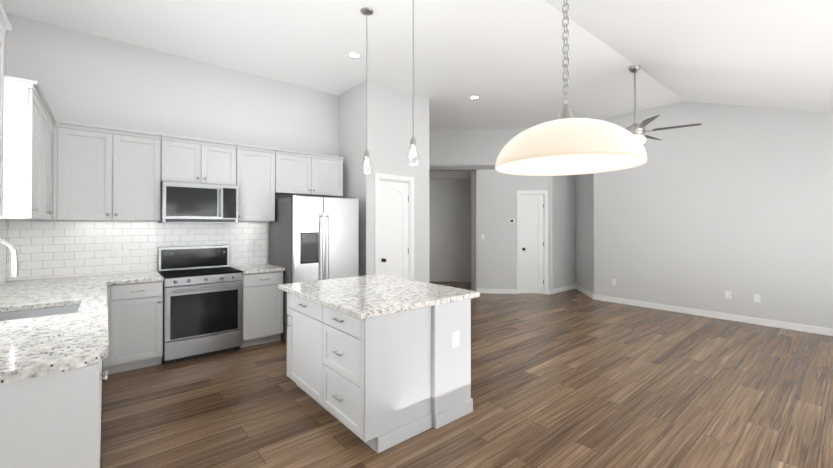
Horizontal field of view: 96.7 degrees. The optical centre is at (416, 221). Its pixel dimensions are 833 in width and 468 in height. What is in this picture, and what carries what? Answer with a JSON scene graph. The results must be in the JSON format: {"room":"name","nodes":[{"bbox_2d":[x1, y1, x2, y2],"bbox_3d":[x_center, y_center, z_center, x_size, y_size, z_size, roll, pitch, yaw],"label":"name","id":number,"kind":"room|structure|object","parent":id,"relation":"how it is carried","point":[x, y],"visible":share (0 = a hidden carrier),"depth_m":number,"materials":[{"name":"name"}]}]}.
{"room":"kitchen","nodes":[
{"label":"kitchen","id":0,"kind":"room"},
{"bbox_2d":[0,0,6,74],"bbox_3d":[-1.681,-0.384,0.772,0.120,3.700,7.360,0,-1,-40],"label":"wall","id":1,"kind":"structure","parent":0,"point":[5,51],"depth_m":3.51,"materials":[{"name":"white paint"}]},
{"bbox_2d":[0,220,6,283],"bbox_3d":[-2.885,0.267,2.307,0.010,0.577,3.186,0,-1,-40],"label":"tile backsplash","id":2,"kind":"structure","parent":1,"relation":"attached to","point":[3,251],"depth_m":3.42,"materials":[{"name":"white tile"}]},
{"bbox_2d":[0,3,11,215],"bbox_3d":[-1.849,-0.502,1.363,0.377,0.945,0.940,0,-1,-40],"label":"upper cabinet","id":3,"kind":"object","parent":1,"relation":"attached to","point":[5,24],"visible":1,"depth_m":1.78,"materials":[{"name":"white paint"}]},
{"bbox_2d":[0,75,43,219],"bbox_3d":[-2.903,-0.482,2.594,0.344,0.920,0.482,0,-1,-40],"label":"upper cabinet","id":4,"kind":"object","parent":1,"relation":"attached to","point":[29,119],"depth_m":2.49,"materials":[{"name":"white paint"}]},
{"bbox_2d":[44,103,55,219],"bbox_3d":[-3.273,-0.479,3.035,0.344,0.920,0.904,0,-1,-40],"label":"upper cabinet","id":5,"kind":"object","parent":1,"relation":"attached to","point":[48,121],"depth_m":3.21,"materials":[{"name":"white paint"}]},
{"bbox_2d":[6,14,338,359],"bbox_3d":[-2.610,-0.357,4.718,3.770,3.700,0.120,0,-1,-40],"label":"wall","id":6,"kind":"structure","parent":0,"point":[83,78],"depth_m":4.34,"materials":[{"name":"white paint"}]},
{"bbox_2d":[53,121,160,220],"bbox_3d":[-3.210,-0.485,3.889,0.841,0.945,0.377,0,-1,-40],"label":"upper cabinet","id":7,"kind":"object","parent":6,"relation":"attached to","point":[102,173],"visible":1,"depth_m":3.74,"materials":[{"name":"white paint"}]},
{"bbox_2d":[7,220,266,280],"bbox_3d":[-2.981,0.281,4.315,2.421,0.577,0.010,0,-1,-40],"label":"tile backsplash","id":8,"kind":"structure","parent":6,"relation":"attached to","point":[51,249],"depth_m":4.02,"materials":[{"name":"white tile"}]},
{"bbox_2d":[248,241,253,249],"bbox_3d":[-2.211,0.314,4.947,0.072,0.116,0.007,0,-1,-40],"label":"outlet","id":9,"kind":"object","parent":8,"relation":"attached to","point":[250,245],"visible":1,"depth_m":4.95,"materials":[{"name":"white plastic"}]},
{"bbox_2d":[161,134,236,184],"bbox_3d":[-2.594,-0.699,4.407,0.758,0.511,0.377,0,-1,-40],"label":"upper cabinet","id":10,"kind":"object","parent":6,"relation":"attached to","point":[190,160],"visible":0.98,"depth_m":4.26,"materials":[{"name":"white paint"}]},
{"bbox_2d":[158,181,237,222],"bbox_3d":[-2.557,-0.211,4.359,0.756,0.453,0.470,0,-1,-40],"label":"microwave","id":11,"kind":"object","parent":10,"relation":"attached to","point":[185,202],"visible":0.98,"depth_m":4.19,"materials":[{"name":"grey metal"}]},
{"bbox_2d":[236,144,275,220],"bbox_3d":[-2.121,-0.479,4.802,0.469,0.945,0.377,0,-1,-40],"label":"upper cabinet","id":12,"kind":"object","parent":6,"relation":"attached to","point":[255,174],"visible":0.9,"depth_m":4.68,"materials":[{"name":"white paint"}]},
{"bbox_2d":[275,149,343,196],"bbox_3d":[-1.562,-0.663,5.273,0.984,0.570,0.377,0,-1,-40],"label":"upper cabinet","id":13,"kind":"object","parent":6,"relation":"attached to","point":[305,174],"visible":0.98,"depth_m":5.12,"materials":[{"name":"white paint"}]},
{"bbox_2d":[1,0,684,130],"bbox_3d":[-0.575,-2.021,7.181,10.040,0.100,8.100,0,-1,-40],"label":"ceiling","id":14,"kind":"structure","parent":0,"point":[503,59],"depth_m":4.23,"materials":[{"name":"white paint"}]},
{"bbox_2d":[347,52,360,58],"bbox_3d":[-0.744,-1.986,4.428,0.170,0.006,0.170,0,-1,-40],"label":"recessed light","id":15,"kind":"object","parent":14,"relation":"in","point":[353,55],"visible":1,"depth_m":4.43,"materials":[{"name":"white plastic"}]},
{"bbox_2d":[360,7,372,172],"bbox_3d":[-0.470,-1.227,3.504,0.124,1.534,0.124,0,-1,-40],"label":"pendant light","id":16,"kind":"object","parent":14,"relation":"hanging from","point":[366,11],"visible":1,"depth_m":3.50,"materials":[{"name":"clear glass"}]},
{"bbox_2d":[406,0,419,164],"bbox_3d":[-0.026,-1.231,2.976,0.124,1.534,0.124,0,-1,-40],"label":"pendant light","id":17,"kind":"object","parent":14,"relation":"hanging from","point":[412,143],"visible":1,"depth_m":2.97,"materials":[{"name":"clear glass"}]},
{"bbox_2d":[469,96,479,98],"bbox_3d":[0.924,-1.976,5.893,0.170,0.006,0.170,0,-1,-40],"label":"recessed light","id":18,"kind":"object","parent":14,"relation":"in","point":[474,97],"visible":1,"depth_m":5.89,"materials":[{"name":"white plastic"}]},
{"bbox_2d":[626,65,700,143],"bbox_3d":[2.834,-1.416,4.769,1.273,1.139,1.302,0,-1,-40],"label":"ceiling fan","id":19,"kind":"object","parent":14,"relation":"hanging from","point":[638,131],"visible":0.6,"depth_m":4.65,"materials":[{"name":"silver metal"}]},
{"bbox_2d":[339,83,361,275],"bbox_3d":[-0.955,-0.351,5.585,0.120,3.700,0.680,0,-1,-40],"label":"wall","id":20,"kind":"structure","parent":0,"point":[350,126],"depth_m":5.49,"materials":[{"name":"white paint"}]},
{"bbox_2d":[362,81,428,282],"bbox_3d":[-0.288,-0.351,5.622,1.190,3.700,0.120,0,-1,-40],"label":"wall","id":21,"kind":"structure","parent":0,"point":[389,122],"depth_m":5.53,"materials":[{"name":"white paint"}]},
{"bbox_2d":[375,173,413,279],"bbox_3d":[-0.337,0.403,5.528,0.720,2.190,0.153,0,-1,-40],"label":"pantry door","id":22,"kind":"structure","parent":21,"relation":"in","point":[394,226],"depth_m":5.54,"materials":[{"name":"white paint"}]},
{"bbox_2d":[429,171,475,290],"bbox_3d":[-0.031,0.115,9.572,4.485,2.820,4.485,0,-1,-40],"label":"wall","id":23,"kind":"structure","parent":0,"point":[452,230],"depth_m":9.43,"materials":[{"name":"white paint"}]},
{"bbox_2d":[429,165,494,178],"bbox_3d":[-0.350,-1.149,8.882,5.999,0.100,1.700,0,0,5],"label":"ceiling","id":24,"kind":"structure","parent":0,"point":[449,174],"depth_m":8.46,"materials":[{"name":"white paint"}]},
{"bbox_2d":[100,281,832,467],"bbox_3d":[0.758,1.549,5.600,10.800,0.100,12.400,0,-1,-40],"label":"floor","id":25,"kind":"structure","parent":0,"point":[574,378],"depth_m":3.02,"materials":[{"name":"brown wood"}]},
{"bbox_2d":[0,302,108,467],"bbox_3d":[-2.607,1.039,2.543,0.746,0.878,3.198,0,-1,-40],"label":"base cabinet","id":26,"kind":"object","parent":25,"relation":"on","point":[51,421],"visible":0.38,"depth_m":1.45,"materials":[{"name":"white paint"}]},
{"bbox_2d":[0,271,163,383],"bbox_3d":[-2.430,0.579,2.681,1.190,0.040,3.218,0,-1,-40],"label":"countertop","id":27,"kind":"structure","parent":26,"relation":"on","point":[34,347],"depth_m":1.98,"materials":[{"name":"stone"}]},
{"bbox_2d":[0,239,18,276],"bbox_3d":[-2.533,0.325,2.184,0.246,0.461,0.143,0,-1,-40],"label":"faucet","id":28,"kind":"object","parent":27,"relation":"on","point":[14,264],"visible":1,"depth_m":2.27,"materials":[{"name":"silver metal"}]},
{"bbox_2d":[0,305,78,320],"bbox_3d":[-2.420,0.700,2.331,0.452,0.206,0.542,0,-1,-40],"label":"sink bowl","id":29,"kind":"object","parent":27,"relation":"in","point":[6,316],"visible":0.02,"depth_m":2.54,"materials":[{"name":"silver metal"}]},
{"bbox_2d":[103,281,162,373],"bbox_3d":[-2.979,1.048,3.889,0.472,0.878,0.656,0,-1,-40],"label":"base cabinet","id":30,"kind":"object","parent":25,"relation":"on","point":[135,325],"visible":1,"depth_m":3.68,"materials":[{"name":"white paint"}]},
{"bbox_2d":[158,245,242,363],"bbox_3d":[-2.479,0.890,4.258,0.760,1.200,0.692,0,-1,-40],"label":"range","id":31,"kind":"object","parent":25,"relation":"on","point":[202,298],"visible":0.96,"depth_m":4.09,"materials":[{"name":"grey metal"}]},
{"bbox_2d":[239,271,282,347],"bbox_3d":[-2.028,1.054,4.688,0.476,0.878,0.656,0,-1,-40],"label":"base cabinet","id":32,"kind":"object","parent":25,"relation":"on","point":[262,312],"visible":0.62,"depth_m":4.46,"materials":[{"name":"white paint"}]},
{"bbox_2d":[230,264,284,273],"bbox_3d":[-2.026,0.593,4.694,0.485,0.040,0.653,0,-1,-40],"label":"countertop","id":33,"kind":"structure","parent":32,"relation":"on","point":[255,268],"depth_m":4.53,"materials":[{"name":"stone"}]},
{"bbox_2d":[269,194,358,340],"bbox_3d":[-1.379,0.584,5.027,0.910,1.822,0.940,0,-1,-40],"label":"fridge","id":34,"kind":"object","parent":25,"relation":"on","point":[313,238],"visible":0.6,"depth_m":4.66,"materials":[{"name":"grey metal"}]},
{"bbox_2d":[286,292,472,452],"bbox_3d":[-0.388,1.042,3.114,0.990,0.880,1.404,0,-1,-40],"label":"kitchen island","id":35,"kind":"object","parent":25,"relation":"on","point":[378,384],"visible":0.92,"depth_m":2.61,"materials":[{"name":"white paint"}]},
{"bbox_2d":[278,274,479,319],"bbox_3d":[-0.369,0.582,3.146,1.110,0.040,1.410,0,-1,-40],"label":"island countertop","id":36,"kind":"structure","parent":35,"relation":"on","point":[365,297],"depth_m":2.90,"materials":[{"name":"stone"}]},
{"bbox_2d":[452,330,458,347],"bbox_3d":[0.295,0.880,2.780,0.072,0.116,0.007,0,-1,-40],"label":"outlet","id":37,"kind":"object","parent":35,"relation":"attached to","point":[455,338],"visible":1,"depth_m":2.77,"materials":[{"name":"white plastic"}]},
{"bbox_2d":[429,128,552,293],"bbox_3d":[0.616,-0.335,7.999,4.476,3.700,0.120,0,0,5],"label":"wall","id":38,"kind":"structure","parent":0,"point":[495,213],"depth_m":7.85,"materials":[{"name":"white paint"}]},
{"bbox_2d":[476,289,516,293],"bbox_3d":[1.686,1.466,7.826,0.602,0.095,0.602,0,-1,-40],"label":"baseboard","id":39,"kind":"structure","parent":38,"relation":"attached to","point":[498,291],"depth_m":7.81,"materials":[{"name":"white paint"}]},
{"bbox_2d":[516,190,547,293],"bbox_3d":[2.429,0.429,7.799,0.650,2.170,0.153,0,0,5],"label":"hall door","id":40,"kind":"structure","parent":38,"relation":"in","point":[531,250],"depth_m":7.79,"materials":[{"name":"white paint"}]},
{"bbox_2d":[548,175,575,289],"bbox_3d":[3.216,-0.334,8.184,1.250,3.700,0.120,0,-1,-40],"label":"wall","id":41,"kind":"structure","parent":0,"point":[564,225],"depth_m":8.10,"materials":[{"name":"white paint"}]},
{"bbox_2d":[576,174,593,293],"bbox_3d":[3.607,-0.336,7.833,0.120,3.700,1.254,0,0,9],"label":"wall","id":42,"kind":"structure","parent":0,"point":[585,231],"depth_m":7.75,"materials":[{"name":"white paint"}]},
{"bbox_2d":[554,284,591,297],"bbox_3d":[3.553,1.466,7.840,0.920,0.095,0.844,0,-1,-40],"label":"baseboard","id":43,"kind":"structure","parent":42,"relation":"attached to","point":[557,290],"depth_m":8.01,"materials":[{"name":"white paint"}]},
{"bbox_2d":[544,0,832,112],"bbox_3d":[2.821,-1.377,2.213,8.860,1.454,3.870,0,-1,-40],"label":"ceiling","id":44,"kind":"structure","parent":0,"point":[777,54],"depth_m":3.50,"materials":[{"name":"white paint"}]},
{"bbox_2d":[495,0,646,175],"bbox_3d":[0.550,-0.908,1.369,0.510,1.414,0.510,0,-1,-40],"label":"dome pendant light","id":45,"kind":"object","parent":44,"relation":"hanging from","point":[566,142],"visible":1,"depth_m":1.23,"materials":[{"name":"white glass"}]},
{"bbox_2d":[594,101,832,328],"bbox_3d":[5.210,-0.354,5.223,0.120,3.700,5.320,0,-1,-40],"label":"wall","id":46,"kind":"structure","parent":0,"point":[736,201],"depth_m":5.69,"materials":[{"name":"white paint"}]},
{"bbox_2d":[592,294,832,335],"bbox_3d":[5.108,1.449,5.229,0.014,0.095,5.180,0,-1,-40],"label":"baseboard","id":47,"kind":"structure","parent":46,"relation":"attached to","point":[787,325],"depth_m":5.68,"materials":[{"name":"white paint"}]},
{"bbox_2d":[725,291,730,298],"bbox_3d":[4.755,1.119,5.654,0.007,0.116,0.072,0,-1,-40],"label":"outlet","id":48,"kind":"object","parent":46,"relation":"attached to","point":[727,294],"visible":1,"depth_m":5.66,"materials":[{"name":"white plastic"}]},
{"bbox_2d":[754,294,760,302],"bbox_3d":[4.967,1.117,5.401,0.007,0.116,0.072,0,-1,-40],"label":"outlet","id":49,"kind":"object","parent":46,"relation":"attached to","point":[757,297],"visible":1,"depth_m":5.40,"materials":[{"name":"white plastic"}]}
]}

